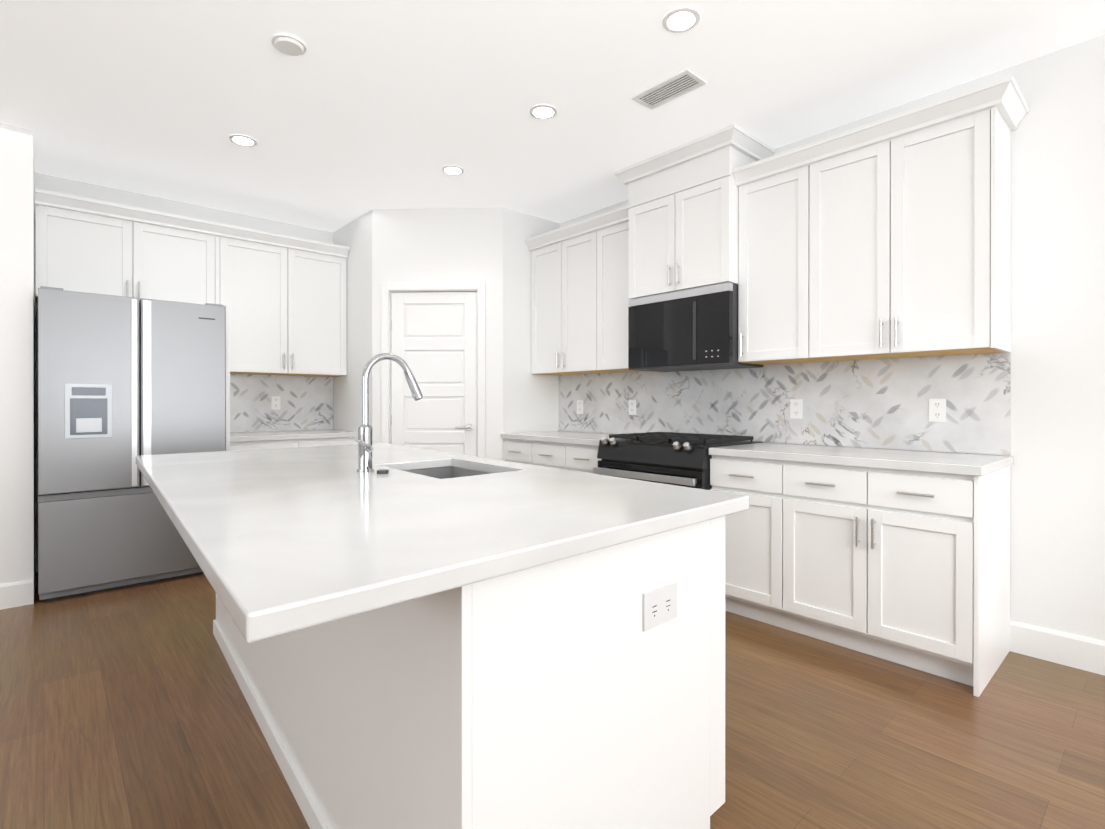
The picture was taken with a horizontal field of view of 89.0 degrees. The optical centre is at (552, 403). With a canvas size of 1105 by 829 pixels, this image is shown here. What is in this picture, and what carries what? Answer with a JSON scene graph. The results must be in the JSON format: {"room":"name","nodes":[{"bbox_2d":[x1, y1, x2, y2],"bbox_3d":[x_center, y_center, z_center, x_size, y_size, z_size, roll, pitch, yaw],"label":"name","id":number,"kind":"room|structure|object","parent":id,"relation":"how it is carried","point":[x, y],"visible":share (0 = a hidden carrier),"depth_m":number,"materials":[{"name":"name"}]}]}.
{"room":"kitchen","nodes":[
{"label":"kitchen","id":0,"kind":"room"},
{"bbox_2d":[0,123,34,588],"bbox_3d":[-3.345,-0.210,3.495,0.185,2.740,0.800,0,0,-42],"label":"wall","id":1,"kind":"structure","parent":0,"point":[17,364],"depth_m":3.21,"materials":[{"name":"paint"}]},
{"bbox_2d":[35,172,332,571],"bbox_3d":[-3.892,-0.210,3.635,7.640,2.740,0.140,0,0,-42],"label":"wall","id":2,"kind":"structure","parent":0,"point":[84,189],"depth_m":4.27,"materials":[{"name":"paint"}]},
{"bbox_2d":[35,200,218,303],"bbox_3d":[-3.056,-0.990,4.071,1.012,0.583,0.327,0,0,-42],"label":"upper cabinet","id":3,"kind":"object","parent":2,"relation":"attached to","point":[93,252],"depth_m":3.91,"materials":[{"name":"white wood"}]},
{"bbox_2d":[230,374,332,432],"bbox_3d":[-2.409,0.000,4.871,1.015,0.484,0.010,0,0,-42],"label":"tiled wall","id":4,"kind":"structure","parent":2,"relation":"attached to","point":[306,402],"depth_m":4.91,"materials":[{"name":"tile"}]},
{"bbox_2d":[271,396,279,409],"bbox_3d":[-2.395,-0.002,4.872,0.072,0.116,0.006,0,0,-42],"label":"electrical outlet","id":5,"kind":"object","parent":4,"relation":"attached to","point":[275,402],"visible":1,"depth_m":4.87,"materials":[{"name":"white plastic"}]},
{"bbox_2d":[219,232,347,375],"bbox_3d":[-2.303,-0.769,4.751,1.016,1.028,0.327,0,0,-42],"label":"upper cabinet","id":6,"kind":"object","parent":2,"relation":"attached to","point":[285,300],"depth_m":4.62,"materials":[{"name":"white wood"}]},
{"bbox_2d":[333,210,371,431],"bbox_3d":[-1.716,-0.212,4.940,0.100,2.740,0.840,0,0,-42],"label":"wall","id":7,"kind":"structure","parent":0,"point":[355,235],"depth_m":4.83,"materials":[{"name":"paint"}]},
{"bbox_2d":[372,207,502,459],"bbox_3d":[-0.932,-0.212,4.617,1.075,2.740,0.100,0,0,3],"label":"wall","id":8,"kind":"structure","parent":0,"point":[440,245],"depth_m":4.56,"materials":[{"name":"paint"}]},
{"bbox_2d":[381,282,485,457],"bbox_3d":[-0.965,0.090,4.611,0.854,2.137,0.116,0,0,3],"label":"door frame","id":9,"kind":"structure","parent":8,"relation":"attached to","point":[388,289],"depth_m":4.55,"materials":[{"name":"white wood"}]},
{"bbox_2d":[391,292,476,456],"bbox_3d":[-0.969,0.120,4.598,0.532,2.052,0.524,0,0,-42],"label":"pantry door","id":10,"kind":"structure","parent":8,"relation":"in","point":[434,341],"depth_m":4.59,"materials":[{"name":"white wood"}]},
{"bbox_2d":[503,207,559,460],"bbox_3d":[-0.202,-0.212,4.785,0.620,2.740,0.100,0,0,-42],"label":"wall","id":11,"kind":"structure","parent":0,"point":[530,402],"depth_m":4.67,"materials":[{"name":"paint"}]},
{"bbox_2d":[0,572,1104,828],"bbox_3d":[-0.945,1.194,0.478,7.800,0.060,8.800,0,0,-42],"label":"floor","id":12,"kind":"structure","parent":0,"point":[124,708],"depth_m":1.97,"materials":[{"name":"brown wood"}]},
{"bbox_2d":[38,286,224,599],"bbox_3d":[-2.871,0.243,3.845,0.947,1.832,0.858,0,0,-42],"label":"refrigerator","id":13,"kind":"object","parent":12,"relation":"on","point":[123,382],"visible":0.9,"depth_m":3.45,"materials":[{"name":"silver metal"}]},
{"bbox_2d":[224,305,357,450],"bbox_3d":[-2.156,0.237,4.568,1.047,1.843,0.797,0,0,-42],"label":"base cabinet","id":14,"kind":"object","parent":12,"relation":"on","point":[264,440],"visible":0.04,"depth_m":4.30,"materials":[{"name":"white wood"}]},
{"bbox_2d":[230,429,357,441],"bbox_3d":[-2.192,0.264,4.630,1.013,0.039,0.634,0,0,-42],"label":"countertop","id":15,"kind":"structure","parent":14,"relation":"on","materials":[{"name":"white stone"}]},
{"bbox_2d":[213,521,724,828],"bbox_3d":[-0.606,0.725,2.176,1.031,0.875,2.484,0,0,-42],"label":"kitchen island","id":16,"kind":"object","parent":12,"relation":"on","point":[408,637],"depth_m":1.17,"materials":[{"name":"white wood"}]},
{"bbox_2d":[136,443,748,648],"bbox_3d":[-0.716,0.269,2.076,1.364,0.041,2.568,0,0,-42],"label":"island countertop","id":17,"kind":"structure","parent":16,"relation":"on","point":[290,542],"depth_m":1.21,"materials":[{"name":"white stone"}]},
{"bbox_2d":[348,353,422,472],"bbox_3d":[-0.610,0.030,2.080,0.315,0.435,0.097,0,0,-42],"label":"faucet","id":18,"kind":"object","parent":17,"relation":"on","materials":[{"name":"silver metal"}]},
{"bbox_2d":[412,465,495,476],"bbox_3d":[-0.408,0.392,2.183,0.412,0.229,0.578,0,0,-42],"label":"sink","id":19,"kind":"object","parent":17,"relation":"in","point":[436,470],"depth_m":2.46,"materials":[{"name":"grey metal"}]},
{"bbox_2d":[643,582,676,631],"bbox_3d":[0.247,0.463,1.285,0.125,0.082,0.008,0,0,-42],"label":"outlet","id":20,"kind":"object","parent":16,"relation":"attached to","point":[659,598],"depth_m":1.28,"materials":[{"name":"white plastic"}]},
{"bbox_2d":[503,439,524,463],"bbox_3d":[-0.029,0.722,4.585,0.627,0.873,0.427,0,0,-42],"label":"base cabinet","id":21,"kind":"object","parent":12,"relation":"on","point":[513,449],"depth_m":4.42,"materials":[{"name":"white wood"}]},
{"bbox_2d":[525,439,556,467],"bbox_3d":[0.198,0.722,4.334,0.627,0.873,0.487,0,0,-42],"label":"base cabinet","id":22,"kind":"object","parent":12,"relation":"on","point":[540,454],"depth_m":4.18,"materials":[{"name":"white wood"}]},
{"bbox_2d":[557,443,601,473],"bbox_3d":[0.424,0.722,4.083,0.627,0.873,0.427,0,0,-42],"label":"base cabinet","id":23,"kind":"object","parent":12,"relation":"on","point":[572,457],"depth_m":3.90,"materials":[{"name":"white wood"}]},
{"bbox_2d":[501,431,616,446],"bbox_3d":[0.186,0.264,4.325,0.634,0.039,1.099,0,0,-42],"label":"countertop","id":24,"kind":"structure","parent":23,"relation":"on","point":[583,439],"depth_m":4.19,"materials":[{"name":"white stone"}]},
{"bbox_2d":[593,432,762,489],"bbox_3d":[0.786,0.683,3.583,0.734,0.954,0.792,0,0,-42],"label":"range","id":25,"kind":"object","parent":12,"relation":"on","point":[677,459],"visible":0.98,"depth_m":3.35,"materials":[{"name":"black metal"}]},
{"bbox_2d":[710,455,764,622],"bbox_3d":[1.262,0.724,3.155,0.627,0.873,0.473,0,0,-42],"label":"base cabinet","id":26,"kind":"object","parent":12,"relation":"on","point":[744,530],"depth_m":2.98,"materials":[{"name":"white wood"}]},
{"bbox_2d":[765,459,1009,696],"bbox_3d":[1.629,0.724,2.747,0.629,0.873,0.856,0,0,-42],"label":"base cabinet","id":27,"kind":"object","parent":12,"relation":"on","point":[901,557],"depth_m":2.48,"materials":[{"name":"white wood"}]},
{"bbox_2d":[709,443,1012,478],"bbox_3d":[1.505,0.266,2.864,0.634,0.039,1.221,0,0,-42],"label":"countertop","id":28,"kind":"structure","parent":27,"relation":"on","point":[937,463],"depth_m":2.62,"materials":[{"name":"white stone"}]},
{"bbox_2d":[0,0,1104,231],"bbox_3d":[-0.945,-1.616,0.473,7.800,0.080,8.800,0,0,-42],"label":"ceiling","id":29,"kind":"structure","parent":0,"point":[358,108],"depth_m":2.78,"materials":[{"name":"paint"}]},
{"bbox_2d":[229,134,256,146],"bbox_3d":[-1.859,-1.576,3.381,0.152,0.007,0.152,0,0,-42],"label":"recessed light","id":30,"kind":"object","parent":29,"relation":"in","point":[243,140],"visible":1,"depth_m":3.37,"materials":[{"name":"white plastic"}]},
{"bbox_2d":[271,33,305,55],"bbox_3d":[-1.155,-1.566,2.467,0.140,0.024,0.140,0,0,-42],"label":"smoke detector","id":31,"kind":"object","parent":29,"relation":"attached to","point":[288,44],"visible":0.98,"depth_m":2.44,"materials":[{"name":"white plastic"}]},
{"bbox_2d":[442,165,463,174],"bbox_3d":[-0.676,-1.577,3.816,0.152,0.007,0.152,0,0,-42],"label":"recessed light","id":32,"kind":"object","parent":29,"relation":"in","point":[452,170],"visible":1,"depth_m":3.81,"materials":[{"name":"white plastic"}]},
{"bbox_2d":[529,104,556,118],"bbox_3d":[-0.049,-1.576,3.047,0.152,0.007,0.152,0,0,-42],"label":"recessed light","id":33,"kind":"object","parent":29,"relation":"in","point":[543,111],"visible":1,"depth_m":3.03,"materials":[{"name":"white plastic"}]},
{"bbox_2d":[631,69,706,109],"bbox_3d":[0.584,-1.576,2.838,0.170,0.006,0.340,0,0,-42],"label":"ceiling vent","id":34,"kind":"object","parent":29,"relation":"in","point":[685,81],"visible":1,"depth_m":2.83,"materials":[{"name":"white metal"}]},
{"bbox_2d":[662,7,699,32],"bbox_3d":[0.529,-1.575,2.317,0.152,0.007,0.152,0,0,-42],"label":"recessed light","id":35,"kind":"object","parent":29,"relation":"in","point":[681,19],"visible":1,"depth_m":2.31,"materials":[{"name":"white plastic"}]},
{"bbox_2d":[560,34,1104,641],"bbox_3d":[1.890,-0.209,3.036,0.140,2.740,8.780,0,0,-42],"label":"wall","id":36,"kind":"structure","parent":0,"point":[1058,392],"depth_m":2.52,"materials":[{"name":"paint"}]},
{"bbox_2d":[525,205,637,375],"bbox_3d":[0.297,-0.802,4.398,0.391,1.121,1.137,0,0,-42],"label":"upper cabinet","id":37,"kind":"object","parent":36,"relation":"attached to","point":[579,303],"visible":0.81,"depth_m":4.29,"materials":[{"name":"white wood"}]},
{"bbox_2d":[615,124,774,299],"bbox_3d":[0.902,-1.141,3.661,0.481,0.871,0.893,0,0,-42],"label":"upper cabinet","id":38,"kind":"object","parent":36,"relation":"attached to","point":[683,217],"visible":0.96,"depth_m":3.47,"materials":[{"name":"white wood"}]},
{"bbox_2d":[628,282,762,371],"bbox_3d":[0.919,-0.463,3.678,0.409,0.475,0.759,0,0,-42],"label":"microwave","id":39,"kind":"object","parent":38,"relation":"attached to","point":[695,329],"visible":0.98,"depth_m":3.49,"materials":[{"name":"black glass"}]},
{"bbox_2d":[736,151,807,364],"bbox_3d":[1.375,-0.806,3.253,0.327,1.108,0.473,0,0,-42],"label":"upper cabinet","id":40,"kind":"object","parent":36,"relation":"attached to","point":[765,205],"depth_m":3.20,"materials":[{"name":"white wood"}]},
{"bbox_2d":[559,352,1010,455],"bbox_3d":[1.102,0.002,3.793,0.010,0.484,3.116,0,0,-42],"label":"tiled wall","id":41,"kind":"structure","parent":36,"relation":"attached to","point":[877,403],"depth_m":3.27,"materials":[{"name":"tile"}]},
{"bbox_2d":[577,400,582,413],"bbox_3d":[0.231,0.033,4.745,0.006,0.116,0.072,0,0,-42],"label":"electrical outlet","id":42,"kind":"object","parent":41,"relation":"attached to","point":[579,406],"visible":1,"depth_m":4.74,"materials":[{"name":"white plastic"}]},
{"bbox_2d":[629,400,635,414],"bbox_3d":[0.613,0.034,4.322,0.006,0.116,0.072,0,0,-42],"label":"electrical outlet","id":43,"kind":"object","parent":41,"relation":"attached to","point":[632,407],"visible":1,"depth_m":4.32,"materials":[{"name":"white plastic"}]},
{"bbox_2d":[790,399,801,418],"bbox_3d":[1.465,0.035,3.380,0.006,0.116,0.072,0,0,-42],"label":"electrical outlet","id":44,"kind":"object","parent":41,"relation":"attached to","point":[795,408],"visible":1,"depth_m":3.38,"materials":[{"name":"white plastic"}]},
{"bbox_2d":[929,399,945,421],"bbox_3d":[1.947,0.036,2.845,0.006,0.116,0.072,0,0,-42],"label":"electrical outlet","id":45,"kind":"object","parent":41,"relation":"attached to","point":[937,410],"visible":1,"depth_m":2.84,"materials":[{"name":"white plastic"}]},
{"bbox_2d":[792,79,1015,362],"bbox_3d":[1.740,-0.806,2.846,0.330,1.108,0.856,0,0,-42],"label":"upper cabinet","id":46,"kind":"object","parent":36,"relation":"attached to","point":[899,246],"depth_m":2.67,"materials":[{"name":"white wood"}]},
{"bbox_2d":[1010,620,1104,675],"bbox_3d":[3.413,1.093,1.236,0.015,0.140,3.785,0,0,-42],"label":"baseboard","id":47,"kind":"structure","parent":36,"relation":"attached to","point":[1074,651],"depth_m":2.51,"materials":[{"name":"white wood"}]}
]}

